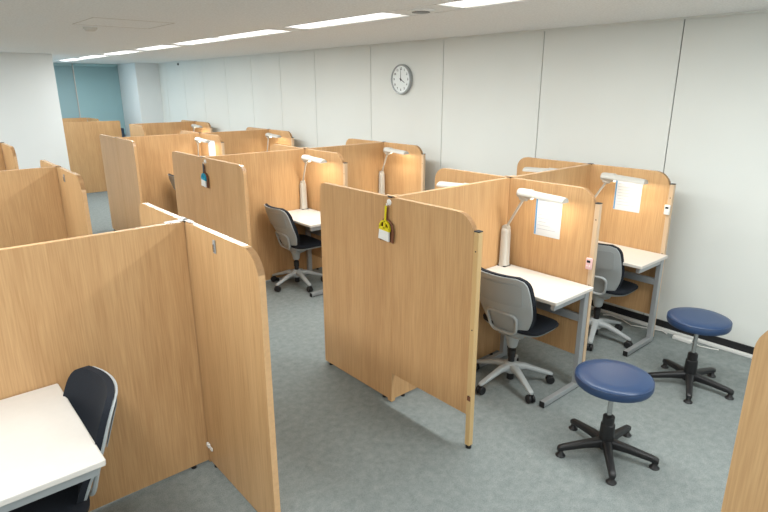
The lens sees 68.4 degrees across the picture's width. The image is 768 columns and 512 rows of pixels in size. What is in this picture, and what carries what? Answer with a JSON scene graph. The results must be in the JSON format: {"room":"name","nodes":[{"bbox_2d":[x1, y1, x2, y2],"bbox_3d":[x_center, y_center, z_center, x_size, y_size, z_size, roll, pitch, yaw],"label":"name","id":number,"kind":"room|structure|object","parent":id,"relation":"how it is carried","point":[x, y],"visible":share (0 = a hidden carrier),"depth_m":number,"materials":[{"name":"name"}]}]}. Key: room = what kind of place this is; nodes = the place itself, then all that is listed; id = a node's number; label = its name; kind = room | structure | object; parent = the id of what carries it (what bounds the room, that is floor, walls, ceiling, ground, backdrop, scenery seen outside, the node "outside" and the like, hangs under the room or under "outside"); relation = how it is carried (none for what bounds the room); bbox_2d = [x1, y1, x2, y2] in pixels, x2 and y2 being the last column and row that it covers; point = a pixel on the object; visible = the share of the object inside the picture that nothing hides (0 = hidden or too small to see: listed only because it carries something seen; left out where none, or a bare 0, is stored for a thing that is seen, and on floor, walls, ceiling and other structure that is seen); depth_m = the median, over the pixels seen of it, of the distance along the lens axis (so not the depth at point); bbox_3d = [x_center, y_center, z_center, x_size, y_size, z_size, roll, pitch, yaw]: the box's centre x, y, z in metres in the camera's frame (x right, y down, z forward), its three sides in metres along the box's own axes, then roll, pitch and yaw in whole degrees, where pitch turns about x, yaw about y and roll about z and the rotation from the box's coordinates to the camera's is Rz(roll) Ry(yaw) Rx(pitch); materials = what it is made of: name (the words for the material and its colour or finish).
{"room":"study room","nodes":[
{"label":"study room","id":0,"kind":"room"},
{"bbox_2d":[0,52,69,169],"bbox_3d":[-7.138,-1.373,7.177,5.500,2.431,0.250,-14,22,-39],"label":"wall","id":1,"kind":"structure","parent":0,"point":[31,122],"depth_m":8.45,"materials":[{"name":"white paint"}]},
{"bbox_2d":[117,63,163,136],"bbox_3d":[-5.343,-2.979,12.530,0.470,2.431,1.250,-14,22,-39],"label":"wall pillar","id":2,"kind":"structure","parent":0,"point":[140,90],"depth_m":11.97,"materials":[{"name":"white paint"}]},
{"bbox_2d":[0,0,767,63],"bbox_3d":[-3.248,-1.890,4.362,8.250,0.160,16.500,-14,22,-39],"label":"ceiling","id":3,"kind":"structure","parent":0,"point":[26,26],"depth_m":4.35,"materials":[{"name":"white paint"}]},
{"bbox_2d":[53,63,79,117],"bbox_3d":[-7.013,-3.202,11.672,1.215,1.506,0.050,-14,22,-39],"label":"window blind","id":4,"kind":"object","parent":3,"relation":"hanging from","point":[66,91],"visible":0.27,"depth_m":11.88,"materials":[{"name":"teal"}]},
{"bbox_2d":[72,63,125,133],"bbox_3d":[-6.201,-3.405,12.346,0.885,1.506,0.050,-14,22,-39],"label":"window blind","id":5,"kind":"object","parent":3,"relation":"hanging from","point":[97,85],"visible":0.86,"depth_m":12.30,"materials":[{"name":"teal"}]},
{"bbox_2d":[102,51,144,54],"bbox_3d":[-3.864,-3.033,8.295,0.276,0.104,1.200,-14,22,-39],"label":"ceiling light","id":6,"kind":"object","parent":3,"relation":"attached to","point":[118,52],"visible":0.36,"depth_m":8.29,"materials":[{"name":"white plastic"}]},
{"bbox_2d":[73,17,173,28],"bbox_3d":[-2.068,-1.842,4.476,0.600,0.002,0.600,-14,22,-39],"label":"ceiling hatch","id":7,"kind":"object","parent":3,"relation":"attached to","point":[92,17],"visible":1,"depth_m":4.45,"materials":[{"name":"grey"}]},
{"bbox_2d":[132,45,181,49],"bbox_3d":[-2.918,-2.721,7.248,0.276,0.104,1.090,-14,22,-39],"label":"ceiling light","id":8,"kind":"object","parent":3,"relation":"attached to","point":[158,47],"visible":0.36,"depth_m":7.23,"materials":[{"name":"white plastic"}]},
{"bbox_2d":[172,38,233,44],"bbox_3d":[-2.045,-2.433,6.280,0.276,0.104,1.120,-14,22,-39],"label":"ceiling light","id":9,"kind":"object","parent":3,"relation":"attached to","point":[206,40],"visible":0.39,"depth_m":6.23,"materials":[{"name":"white plastic"}]},
{"bbox_2d":[212,29,292,38],"bbox_3d":[-1.285,-2.183,5.440,0.276,0.104,1.120,-14,22,-39],"label":"ceiling light","id":10,"kind":"object","parent":3,"relation":"attached to","point":[267,31],"visible":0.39,"depth_m":5.39,"materials":[{"name":"white plastic"}]},
{"bbox_2d":[221,30,282,38],"bbox_3d":[-1.285,-2.159,5.447,0.258,0.054,1.094,-14,22,-39],"label":"diffuser","id":11,"kind":"object","parent":10,"relation":"attached to","point":[261,32],"depth_m":5.40,"materials":[{"name":"white plastic"}]},
{"bbox_2d":[269,27,307,30],"bbox_3d":[-0.837,-1.999,4.955,0.276,0.020,0.240,-14,22,-39],"label":"ceiling infill","id":12,"kind":"structure","parent":3,"relation":"attached to","point":[279,28],"depth_m":4.96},
{"bbox_2d":[286,12,411,28],"bbox_3d":[-0.331,-1.869,4.384,0.276,0.104,1.295,-14,22,-39],"label":"ceiling light","id":13,"kind":"object","parent":3,"relation":"attached to","point":[375,16],"visible":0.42,"depth_m":4.33,"materials":[{"name":"white plastic"}]},
{"bbox_2d":[384,4,463,14],"bbox_3d":[0.255,-1.639,3.746,0.276,0.020,0.486,-14,22,-39],"label":"ceiling infill","id":14,"kind":"structure","parent":3,"relation":"attached to","point":[438,8],"depth_m":3.70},
{"bbox_2d":[407,9,434,13],"bbox_3d":[0.245,-1.622,3.747,0.180,0.013,0.180,-14,22,-39],"label":"ceiling speaker","id":15,"kind":"object","parent":14,"relation":"attached to","point":[417,11],"visible":1,"depth_m":3.70,"materials":[{"name":"grey plastic"}]},
{"bbox_2d":[435,0,523,7],"bbox_3d":[0.846,-1.481,3.081,0.276,0.104,1.309,-14,22,-39],"label":"ceiling light","id":16,"kind":"object","parent":3,"relation":"attached to","point":[462,3],"visible":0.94,"depth_m":3.42,"materials":[{"name":"white plastic"}]},
{"bbox_2d":[445,0,509,6],"bbox_3d":[0.846,-1.457,3.088,0.258,0.054,1.283,-14,22,-39],"label":"diffuser","id":17,"kind":"object","parent":16,"relation":"attached to","point":[462,3],"depth_m":3.42,"materials":[{"name":"white plastic"}]},
{"bbox_2d":[86,191,751,511],"bbox_3d":[-3.243,0.564,5.096,8.250,0.100,16.500,-14,22,-39],"label":"floor","id":18,"kind":"structure","parent":0,"point":[342,445],"depth_m":3.23,"materials":[{"name":"grey carpet"}]},
{"bbox_2d":[0,143,5,170],"bbox_3d":[-4.834,-0.569,6.386,1.061,1.336,0.030,-14,22,-39],"label":"partition panel","id":19,"kind":"object","parent":18,"relation":"on","point":[2,164],"visible":0.05,"depth_m":6.56,"materials":[{"name":"brown wood"}]},
{"bbox_2d":[1,143,18,169],"bbox_3d":[-4.180,-0.594,6.466,0.030,1.336,0.691,-14,22,-39],"label":"partition panel","id":20,"kind":"object","parent":18,"relation":"on","point":[10,158],"visible":0.3,"depth_m":6.23,"materials":[{"name":"brown wood"}]},
{"bbox_2d":[0,166,67,247],"bbox_3d":[-3.045,0.021,4.406,1.061,1.336,0.030,-14,22,-39],"label":"partition panel","id":21,"kind":"object","parent":18,"relation":"on","point":[31,208],"visible":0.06,"depth_m":4.48,"materials":[{"name":"brown wood"}]},
{"bbox_2d":[40,160,55,167],"bbox_3d":[-2.843,-0.154,4.987,0.030,1.336,0.615,-14,22,-39],"label":"partition panel","id":22,"kind":"object","parent":18,"relation":"on","point":[43,163],"visible":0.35,"depth_m":4.85,"materials":[{"name":"brown wood"}]},
{"bbox_2d":[0,384,105,511],"bbox_3d":[-1.346,1.010,2.169,0.431,0.718,0.700,-14,22,-39],"label":"desk","id":23,"kind":"object","parent":18,"relation":"on","point":[46,449],"visible":1,"depth_m":2.00,"materials":[{"name":"white laminate"}]},
{"bbox_2d":[9,365,117,511],"bbox_3d":[-1.297,0.933,2.188,0.576,0.844,0.579,-15,22,-40],"label":"office chair","id":24,"kind":"object","parent":18,"relation":"on","point":[92,392],"visible":0.62,"depth_m":2.17,"materials":[{"name":"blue fabric"}]},
{"bbox_2d":[9,484,89,511],"bbox_3d":[-1.339,0.934,2.136,0.358,0.065,0.460,-15,22,-40],"label":"seat cushion","id":25,"kind":"object","parent":24,"relation":"on","point":[65,500],"depth_m":2.09,"materials":[{"name":"black fabric"}]},
{"bbox_2d":[63,365,113,503],"bbox_3d":[-1.168,0.704,2.227,0.222,0.428,0.444,-15,22,-40],"label":"backrest cushion","id":26,"kind":"object","parent":24,"relation":"on","point":[89,390],"depth_m":2.23,"materials":[{"name":"black fabric"}]},
{"bbox_2d":[62,118,86,122],"bbox_3d":[-6.878,-2.137,11.635,1.570,1.336,0.030,-14,22,-39],"label":"partition panel","id":27,"kind":"object","parent":18,"relation":"on","point":[64,120],"visible":0.02,"depth_m":11.78,"materials":[{"name":"brown wood"}]},
{"bbox_2d":[57,166,92,237],"bbox_3d":[-2.391,-0.005,4.486,0.030,1.336,0.691,-14,22,-39],"label":"partition panel","id":28,"kind":"object","parent":18,"relation":"on","point":[73,190],"visible":0.29,"depth_m":4.30,"materials":[{"name":"brown wood"}]},
{"bbox_2d":[63,121,121,192],"bbox_3d":[-5.885,-1.759,10.368,2.140,1.336,0.030,-14,22,-39],"label":"partition panel","id":29,"kind":"object","parent":18,"relation":"on","point":[82,139],"visible":0.35,"depth_m":10.61,"materials":[{"name":"brown wood"}]},
{"bbox_2d":[0,221,208,511],"bbox_3d":[-1.358,0.576,2.541,1.065,1.336,0.030,-14,22,-39],"label":"partition panel","id":30,"kind":"object","parent":18,"relation":"on","point":[119,303],"visible":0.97,"depth_m":2.60,"materials":[{"name":"brown wood"}]},
{"bbox_2d":[99,134,126,230],"bbox_3d":[-3.636,-0.944,7.629,0.030,1.336,0.696,-14,22,-39],"label":"partition panel","id":31,"kind":"object","parent":18,"relation":"on","point":[108,145],"visible":0.69,"depth_m":7.60,"materials":[{"name":"brown wood"}]},
{"bbox_2d":[115,137,127,228],"bbox_3d":[-3.396,-0.869,7.362,0.035,1.335,0.037,-14,22,-39],"label":"post","id":32,"kind":"object","parent":18,"relation":"on","point":[115,137],"visible":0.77,"depth_m":7.32,"materials":[{"name":"brown wood"}]},
{"bbox_2d":[116,138,142,228],"bbox_3d":[-3.170,-0.790,7.113,0.030,1.336,0.651,-14,22,-39],"label":"partition panel","id":33,"kind":"object","parent":18,"relation":"on","point":[127,152],"visible":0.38,"depth_m":7.04,"materials":[{"name":"brown wood"}]},
{"bbox_2d":[130,124,145,136],"bbox_3d":[-4.187,-1.585,9.774,0.030,1.336,0.681,-14,22,-39],"label":"partition panel","id":34,"kind":"object","parent":18,"relation":"on","point":[136,130],"visible":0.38,"depth_m":9.58,"materials":[{"name":"brown wood"}]},
{"bbox_2d":[118,133,201,214],"bbox_3d":[-2.976,-0.969,7.710,1.071,1.336,0.030,-14,22,-39],"label":"partition panel","id":35,"kind":"object","parent":18,"relation":"on","point":[154,152],"visible":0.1,"depth_m":7.60,"materials":[{"name":"brown wood"}]},
{"bbox_2d":[139,203,180,226],"bbox_3d":[-1.155,0.401,3.123,0.030,1.336,0.615,-14,22,-39],"label":"partition panel","id":36,"kind":"object","parent":18,"relation":"on","point":[150,214],"visible":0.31,"depth_m":3.00,"materials":[{"name":"brown wood"}]},
{"bbox_2d":[136,121,195,135],"bbox_3d":[-3.976,-1.774,10.405,1.143,1.336,0.030,-14,22,-39],"label":"partition panel","id":37,"kind":"object","parent":18,"relation":"on","point":[165,128],"visible":0.09,"depth_m":10.26,"materials":[{"name":"brown wood"}]},
{"bbox_2d":[168,173,175,190],"bbox_3d":[-2.606,-0.709,7.685,0.602,0.848,0.574,-16,23,-43],"label":"office chair","id":38,"kind":"object","parent":18,"relation":"on","point":[170,176],"visible":0.09,"depth_m":7.41,"materials":[{"name":"blue fabric"}]},
{"bbox_2d":[164,217,210,461],"bbox_3d":[-0.971,0.473,2.854,0.122,1.342,0.130,-14,22,-39],"label":"post","id":39,"kind":"object","parent":18,"relation":"on","point":[183,221],"depth_m":2.79,"materials":[{"name":"brown wood"}]},
{"bbox_2d":[172,151,206,226],"bbox_3d":[-1.894,-0.343,5.613,0.030,1.336,0.696,-14,22,-39],"label":"partition panel","id":40,"kind":"object","parent":18,"relation":"on","point":[187,170],"visible":0.38,"depth_m":5.49,"materials":[{"name":"brown wood"}]},
{"bbox_2d":[195,121,211,132],"bbox_3d":[-3.306,-1.812,10.527,0.035,1.336,0.645,-14,22,-39],"label":"partition panel","id":41,"kind":"object","parent":18,"relation":"on","point":[206,126],"visible":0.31,"depth_m":10.33,"materials":[{"name":"brown wood"}]},
{"bbox_2d":[200,157,208,227],"bbox_3d":[-1.654,-0.268,5.346,0.035,1.335,0.037,-14,22,-39],"label":"post","id":42,"kind":"object","parent":18,"relation":"on","point":[200,157],"visible":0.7,"depth_m":5.26,"materials":[{"name":"brown wood"}]},
{"bbox_2d":[200,133,224,156],"bbox_3d":[-2.325,-0.998,7.801,0.035,1.336,0.670,-14,22,-39],"label":"partition panel","id":43,"kind":"object","parent":18,"relation":"on","point":[219,144],"visible":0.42,"depth_m":7.56,"materials":[{"name":"brown wood"}]},
{"bbox_2d":[208,140,215,155],"bbox_3d":[-2.331,-1.416,7.656,0.002,0.300,0.210,-14,22,-39],"label":"paper notice","id":44,"kind":"object","parent":43,"relation":"attached to","point":[211,145],"visible":0.7,"depth_m":7.64,"materials":[{"name":"white paper"}]},
{"bbox_2d":[202,157,251,246],"bbox_3d":[-1.386,-0.176,5.050,0.030,1.336,0.781,-14,22,-39],"label":"partition panel","id":45,"kind":"object","parent":18,"relation":"on","point":[227,203],"visible":0.38,"depth_m":4.89,"materials":[{"name":"brown wood"}]},
{"bbox_3d":[-1.621,-0.851,5.085,0.027,0.038,0.038,-14,22,-39],"label":"hook","id":46,"kind":"object","parent":45,"relation":"attached to","visible":0},
{"bbox_2d":[201,163,206,186],"bbox_3d":[-1.641,-0.735,5.127,0.013,0.213,0.100,-14,22,-39],"label":"brush","id":47,"kind":"object","parent":46,"relation":"hanging from","point":[203,176],"visible":1,"depth_m":5.12,"materials":[{"name":"blue plastic"}]},
{"bbox_2d":[185,222,280,511],"bbox_3d":[-0.703,0.550,2.623,0.030,1.336,0.691,-14,22,-39],"label":"partition panel","id":48,"kind":"object","parent":18,"relation":"on","point":[229,284],"visible":0.98,"depth_m":2.54,"materials":[{"name":"brown wood"}]},
{"bbox_2d":[206,129,268,154],"bbox_3d":[-2.150,-1.176,8.395,1.040,1.336,0.030,-14,22,-39],"label":"partition panel","id":49,"kind":"object","parent":18,"relation":"on","point":[246,141],"visible":0.08,"depth_m":8.31,"materials":[{"name":"brown wood"}]},
{"bbox_2d":[206,149,306,280],"bbox_3d":[-1.235,-0.369,5.694,1.071,1.336,0.030,-14,22,-39],"label":"partition panel","id":50,"kind":"object","parent":18,"relation":"on","point":[274,178],"visible":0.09,"depth_m":5.72,"materials":[{"name":"brown wood"}]},
{"bbox_2d":[269,129,293,146],"bbox_3d":[-1.514,-1.203,8.480,0.035,1.336,0.660,-14,22,-39],"label":"partition panel","id":51,"kind":"object","parent":18,"relation":"on","point":[287,139],"visible":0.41,"depth_m":8.27,"materials":[{"name":"brown wood"}]},
{"bbox_2d":[269,144,302,150],"bbox_3d":[-1.056,-0.553,6.308,0.030,1.336,0.696,-14,22,-39],"label":"partition panel","id":52,"kind":"object","parent":18,"relation":"on","point":[274,147],"visible":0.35,"depth_m":6.18,"materials":[{"name":"brown wood"}]},
{"bbox_2d":[264,203,322,291],"bbox_3d":[-0.885,-0.113,5.676,0.582,0.844,0.566,-13,21,-37],"label":"office chair","id":53,"kind":"object","parent":18,"relation":"on","point":[284,225],"visible":0.92,"depth_m":5.56,"materials":[{"name":"grey plastic"}]},
{"bbox_2d":[265,203,299,244],"bbox_3d":[-1.012,-0.289,5.540,0.222,0.428,0.444,-13,21,-37],"label":"backrest cushion","id":54,"kind":"object","parent":53,"relation":"on","point":[284,225],"depth_m":5.43,"materials":[{"name":"grey fabric"}]},
{"bbox_2d":[280,234,321,248],"bbox_3d":[-0.834,-0.144,5.734,0.358,0.065,0.460,-13,21,-37],"label":"seat cushion","id":55,"kind":"object","parent":53,"relation":"on","point":[306,242],"depth_m":5.59,"materials":[{"name":"black fabric"}]},
{"bbox_2d":[277,208,322,296],"bbox_3d":[-0.751,-0.053,5.714,0.431,0.718,0.700,-14,22,-39],"label":"desk","id":56,"kind":"object","parent":18,"relation":"on","point":[309,218],"visible":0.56,"depth_m":5.63,"materials":[{"name":"white laminate"}]},
{"bbox_2d":[299,155,326,209],"bbox_3d":[-0.733,-0.717,5.660,0.121,0.585,0.526,-11,20,-32],"label":"desk lamp","id":57,"kind":"object","parent":56,"relation":"on","point":[306,159],"visible":1,"depth_m":5.83,"materials":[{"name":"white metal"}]},
{"bbox_2d":[305,149,347,257],"bbox_3d":[-0.581,-0.396,5.782,0.035,1.336,0.680,-14,22,-39],"label":"partition panel","id":58,"kind":"object","parent":18,"relation":"on","point":[335,171],"visible":0.44,"depth_m":5.70,"materials":[{"name":"brown wood"}]},
{"bbox_2d":[307,142,382,269],"bbox_3d":[-0.408,-0.576,6.380,1.040,1.336,0.030,-14,22,-39],"label":"partition panel","id":59,"kind":"object","parent":18,"relation":"on","point":[364,161],"visible":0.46,"depth_m":6.37,"materials":[{"name":"brown wood"}]},
{"bbox_2d":[320,183,387,397],"bbox_3d":[-0.193,0.217,3.730,0.030,1.336,0.696,-14,22,-39],"label":"partition panel","id":60,"kind":"object","parent":18,"relation":"on","point":[354,258],"visible":0.98,"depth_m":3.69,"materials":[{"name":"brown wood"}]},
{"bbox_3d":[0.021,-0.309,3.267,0.027,0.038,0.038,-14,22,-39],"label":"hook","id":61,"kind":"object","parent":60,"relation":"attached to","visible":0},
{"bbox_2d":[378,205,390,241],"bbox_3d":[0.001,-0.194,3.309,0.013,0.213,0.100,-14,22,-39],"label":"brush","id":62,"kind":"object","parent":61,"relation":"hanging from","point":[384,232],"visible":1,"depth_m":3.31,"materials":[{"name":"yellow plastic"}]},
{"bbox_2d":[380,207,393,243],"bbox_3d":[0.015,-0.185,3.312,0.013,0.208,0.128,-14,22,-39],"label":"dustpan","id":63,"kind":"object","parent":61,"relation":"hanging from","point":[389,221],"visible":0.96,"depth_m":3.29,"materials":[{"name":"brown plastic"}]},
{"bbox_2d":[346,138,380,144],"bbox_3d":[-0.241,-0.757,6.983,0.030,1.336,0.696,-14,22,-39],"label":"partition panel","id":64,"kind":"object","parent":18,"relation":"on","point":[349,141],"visible":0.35,"depth_m":6.86,"materials":[{"name":"brown wood"}]},
{"bbox_2d":[388,196,394,401],"bbox_3d":[0.047,0.292,3.462,0.035,1.335,0.037,-14,22,-39],"label":"post","id":65,"kind":"object","parent":18,"relation":"on","point":[391,377],"visible":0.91,"depth_m":3.48,"materials":[{"name":"brown wood"}]},
{"bbox_2d":[384,142,424,194],"bbox_3d":[0.225,-0.604,6.468,0.035,1.336,0.650,-14,22,-39],"label":"partition panel","id":66,"kind":"object","parent":18,"relation":"on","point":[404,174],"visible":0.47,"depth_m":6.33,"materials":[{"name":"brown wood"}]},
{"bbox_2d":[392,197,482,448],"bbox_3d":[0.272,0.371,3.215,0.035,1.336,0.650,-14,22,-39],"label":"partition panel","id":67,"kind":"object","parent":18,"relation":"on","point":[437,250],"visible":1,"depth_m":3.14,"materials":[{"name":"brown wood"}]},
{"bbox_2d":[395,177,509,397],"bbox_3d":[0.466,0.192,3.811,1.071,1.336,0.030,-14,22,-39],"label":"partition panel","id":68,"kind":"object","parent":18,"relation":"on","point":[486,202],"visible":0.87,"depth_m":3.87,"materials":[{"name":"brown wood"}]},
{"bbox_2d":[435,168,506,188],"bbox_3d":[0.645,0.008,4.425,0.030,1.336,0.696,-14,22,-39],"label":"partition panel","id":69,"kind":"object","parent":18,"relation":"on","point":[444,174],"visible":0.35,"depth_m":4.29,"materials":[{"name":"brown wood"}]},
{"bbox_2d":[475,267,558,403],"bbox_3d":[0.847,0.459,3.758,0.576,0.844,0.576,-15,22,-41],"label":"office chair","id":70,"kind":"object","parent":18,"relation":"on","point":[508,302],"visible":0.95,"depth_m":3.60,"materials":[{"name":"grey plastic"}]},
{"bbox_2d":[481,267,536,329],"bbox_3d":[0.750,0.290,3.597,0.222,0.428,0.444,-15,22,-41],"label":"backrest cushion","id":71,"kind":"object","parent":70,"relation":"on","point":[508,302],"depth_m":3.51,"materials":[{"name":"grey plastic"}]},
{"bbox_2d":[483,313,558,335],"bbox_3d":[0.918,0.431,3.802,0.358,0.065,0.460,-15,22,-41],"label":"seat cushion","id":72,"kind":"object","parent":70,"relation":"on","point":[543,325],"depth_m":3.65,"materials":[{"name":"black fabric"}]},
{"bbox_2d":[478,264,593,407],"bbox_3d":[0.950,0.508,3.830,0.431,0.718,0.700,-14,22,-39],"label":"desk","id":73,"kind":"object","parent":18,"relation":"on","point":[552,293],"visible":0.59,"depth_m":3.68,"materials":[{"name":"white laminate"}]},
{"bbox_2d":[497,188,568,266],"bbox_3d":[0.968,-0.156,3.776,0.121,0.585,0.526,-11,20,-32],"label":"desk lamp","id":74,"kind":"object","parent":73,"relation":"on","point":[524,194],"visible":1,"depth_m":3.81,"materials":[{"name":"white plastic"}]},
{"bbox_2d":[507,164,590,346],"bbox_3d":[1.293,-0.015,4.496,1.040,1.336,0.030,-14,22,-39],"label":"partition panel","id":75,"kind":"object","parent":18,"relation":"on","point":[579,175],"visible":0.1,"depth_m":4.42,"materials":[{"name":"brown wood"}]},
{"bbox_2d":[517,157,587,175],"bbox_3d":[1.460,-0.196,5.100,0.030,1.336,0.696,-14,22,-39],"label":"partition panel","id":76,"kind":"object","parent":18,"relation":"on","point":[527,161],"visible":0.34,"depth_m":4.98,"materials":[{"name":"brown wood"}]},
{"bbox_2d":[508,177,602,361],"bbox_3d":[1.121,0.164,3.899,0.035,1.336,0.680,-14,22,-39],"label":"partition panel","id":77,"kind":"object","parent":18,"relation":"on","point":[564,257],"visible":0.63,"depth_m":3.77,"materials":[{"name":"brown wood"}]},
{"bbox_2d":[534,199,562,238],"bbox_3d":[1.096,-0.260,3.775,0.002,0.270,0.200,-14,22,-39],"label":"paper notice","id":78,"kind":"object","parent":77,"relation":"attached to","point":[548,214],"visible":0.88,"depth_m":3.78,"materials":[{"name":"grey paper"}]},
{"bbox_2d":[585,258,592,269],"bbox_3d":[1.304,0.049,3.594,0.018,0.076,0.042,-14,22,-39],"label":"timer","id":79,"kind":"object","parent":77,"relation":"attached to","point":[589,261],"visible":1,"depth_m":3.59,"materials":[{"name":"pink plastic"}]},
{"bbox_2d":[555,359,659,485],"bbox_3d":[1.240,0.854,3.077,0.510,0.486,0.532,-14,22,-39],"label":"round stool","id":80,"kind":"object","parent":18,"relation":"on","point":[612,381],"visible":1,"depth_m":3.01,"materials":[{"name":"blue plastic"}]},
{"bbox_2d":[586,243,637,350],"bbox_3d":[1.718,0.255,4.438,0.602,0.848,0.574,-15,22,-41],"label":"office chair","id":81,"kind":"object","parent":18,"relation":"on","point":[609,269],"visible":0.54,"depth_m":4.28,"materials":[{"name":"grey plastic"}]},
{"bbox_2d":[598,243,624,289],"bbox_3d":[1.589,0.080,4.293,0.222,0.428,0.444,-15,22,-41],"label":"backrest cushion","id":82,"kind":"object","parent":81,"relation":"on","point":[611,269],"depth_m":4.16,"materials":[{"name":"grey plastic"}]},
{"bbox_2d":[606,280,637,294],"bbox_3d":[1.757,0.221,4.498,0.358,0.065,0.460,-15,22,-41],"label":"seat cushion","id":83,"kind":"object","parent":81,"relation":"on","point":[627,287],"depth_m":4.30,"materials":[{"name":"black fabric"}]},
{"bbox_2d":[589,164,675,336],"bbox_3d":[1.932,-0.041,4.578,0.035,1.336,0.670,-14,22,-39],"label":"partition panel","id":84,"kind":"object","parent":18,"relation":"on","point":[648,229],"visible":0.6,"depth_m":4.45,"materials":[{"name":"brown wood"}]},
{"bbox_2d":[613,180,642,212],"bbox_3d":[1.915,-0.482,4.439,0.002,0.262,0.215,-14,22,-39],"label":"paper notice","id":85,"kind":"object","parent":84,"relation":"attached to","point":[627,196],"visible":0.83,"depth_m":4.44,"materials":[{"name":"grey paper"}]},
{"bbox_2d":[664,205,670,214],"bbox_3d":[2.114,-0.345,4.218,0.018,0.076,0.042,-14,22,-39],"label":"timer","id":86,"kind":"object","parent":84,"relation":"attached to","point":[667,207],"visible":1,"depth_m":4.21,"materials":[{"name":"white plastic"}]},
{"bbox_2d":[598,241,667,356],"bbox_3d":[1.765,0.304,4.506,0.431,0.718,0.700,-14,22,-39],"label":"desk","id":87,"kind":"object","parent":18,"relation":"on","point":[642,260],"visible":0.52,"depth_m":4.33,"materials":[{"name":"white laminate"}]},
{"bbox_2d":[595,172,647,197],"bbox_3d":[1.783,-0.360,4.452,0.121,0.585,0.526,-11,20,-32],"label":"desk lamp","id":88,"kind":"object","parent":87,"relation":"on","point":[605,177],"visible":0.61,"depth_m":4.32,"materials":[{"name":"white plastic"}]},
{"bbox_2d":[603,314,666,333],"bbox_3d":[2.124,0.579,4.809,0.098,0.013,0.555,-14,22,-39],"label":"power cable","id":89,"kind":"object","parent":18,"relation":"on","point":[603,314],"visible":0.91,"depth_m":4.78,"materials":[{"name":"white plastic"}]},
{"bbox_2d":[648,307,733,403],"bbox_3d":[2.086,0.638,3.765,0.532,0.502,0.518,-14,22,-39],"label":"round stool","id":90,"kind":"object","parent":18,"relation":"on","point":[696,321],"visible":0.96,"depth_m":3.72,"materials":[{"name":"blue leather"}]},
{"bbox_2d":[672,335,718,349],"bbox_3d":[2.442,0.685,4.435,0.053,0.026,0.333,-15,22,-41],"label":"power strip","id":91,"kind":"object","parent":18,"relation":"on","point":[676,337],"visible":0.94,"depth_m":4.48,"materials":[{"name":"white plastic"}]},
{"bbox_2d":[721,331,767,511],"bbox_3d":[1.274,0.876,1.520,0.030,1.336,0.671,-14,22,-39],"label":"partition panel","id":92,"kind":"object","parent":18,"relation":"on","point":[746,490],"visible":1,"depth_m":1.64,"materials":[{"name":"brown wood"}]},
{"bbox_3d":[0.064,-0.257,6.389,0.431,0.718,0.700,-14,22,-39],"label":"desk","id":93,"kind":"object","parent":18,"relation":"on","visible":0},
{"bbox_2d":[379,147,408,194],"bbox_3d":[0.082,-0.921,6.335,0.121,0.585,0.526,-11,20,-32],"label":"desk lamp","id":94,"kind":"object","parent":93,"relation":"on","point":[387,150],"visible":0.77,"depth_m":6.43,"materials":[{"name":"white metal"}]},
{"bbox_3d":[-2.492,-0.653,7.729,0.431,0.718,0.700,-14,22,-39],"label":"desk","id":95,"kind":"object","parent":18,"relation":"on","visible":0},
{"bbox_2d":[194,137,209,155],"bbox_3d":[-2.475,-1.317,7.675,0.121,0.585,0.526,-11,20,-32],"label":"desk lamp","id":96,"kind":"object","parent":95,"relation":"on","point":[198,140],"visible":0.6,"depth_m":7.55,"materials":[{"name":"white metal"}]},
{"bbox_3d":[-1.677,-0.857,8.405,0.431,0.718,0.700,-14,22,-39],"label":"desk","id":97,"kind":"object","parent":18,"relation":"on","visible":0},
{"bbox_2d":[265,133,281,151],"bbox_3d":[-1.660,-1.521,8.351,0.121,0.585,0.526,-11,20,-32],"label":"desk lamp","id":98,"kind":"object","parent":97,"relation":"on","point":[268,135],"visible":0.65,"depth_m":8.23,"materials":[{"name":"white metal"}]},
{"label":"desk","id":99,"kind":"object","parent":18,"relation":"on","visible":0},
{"bbox_2d":[436,181,468,186],"bbox_3d":[0.603,-0.264,4.184,0.525,0.559,0.120,14,22,40],"label":"desk lamp","id":100,"kind":"object","parent":99,"relation":"on","point":[441,183],"visible":0.23,"depth_m":4.19,"materials":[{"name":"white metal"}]},
{"label":"desk","id":101,"kind":"object","parent":18,"relation":"on","visible":0},
{"bbox_2d":[522,167,556,171],"bbox_3d":[1.418,-0.473,4.857,0.525,0.570,0.120,14,22,40],"label":"desk lamp","id":102,"kind":"object","parent":101,"relation":"on","point":[527,169],"visible":0.17,"depth_m":4.85,"materials":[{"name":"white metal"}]},
{"bbox_2d":[158,12,767,346],"bbox_3d":[-0.184,-1.415,7.271,0.150,2.431,16.500,-14,22,-39],"label":"wall","id":103,"kind":"structure","parent":0,"point":[686,100],"depth_m":4.87,"materials":[{"name":"grey paint"}]},
{"bbox_2d":[391,64,412,93],"bbox_3d":[0.201,-2.023,6.467,0.046,0.330,0.330,-14,22,-39],"label":"wall clock","id":104,"kind":"object","parent":103,"relation":"attached to","point":[401,76],"visible":1,"depth_m":6.45,"materials":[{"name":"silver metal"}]},
{"bbox_2d":[156,10,767,63],"bbox_3d":[0.155,-2.422,6.415,0.030,0.012,15.050,-14,22,-39],"label":"trim","id":105,"kind":"structure","parent":103,"relation":"attached to","point":[759,11],"depth_m":5.06,"materials":[{"name":"paint"}]},
{"bbox_2d":[591,306,752,358],"bbox_3d":[2.912,0.806,4.035,0.038,0.022,6.600,-14,22,-39],"label":"trim","id":106,"kind":"structure","parent":103,"relation":"attached to","point":[666,330],"depth_m":4.58,"materials":[{"name":"white plastic"}]},
{"bbox_2d":[591,300,754,354],"bbox_3d":[0.167,-0.136,7.106,0.012,0.075,15.050,-14,22,-39],"label":"baseboard","id":107,"kind":"structure","parent":103,"relation":"attached to","point":[715,339],"depth_m":4.64,"materials":[{"name":"black plastic"}]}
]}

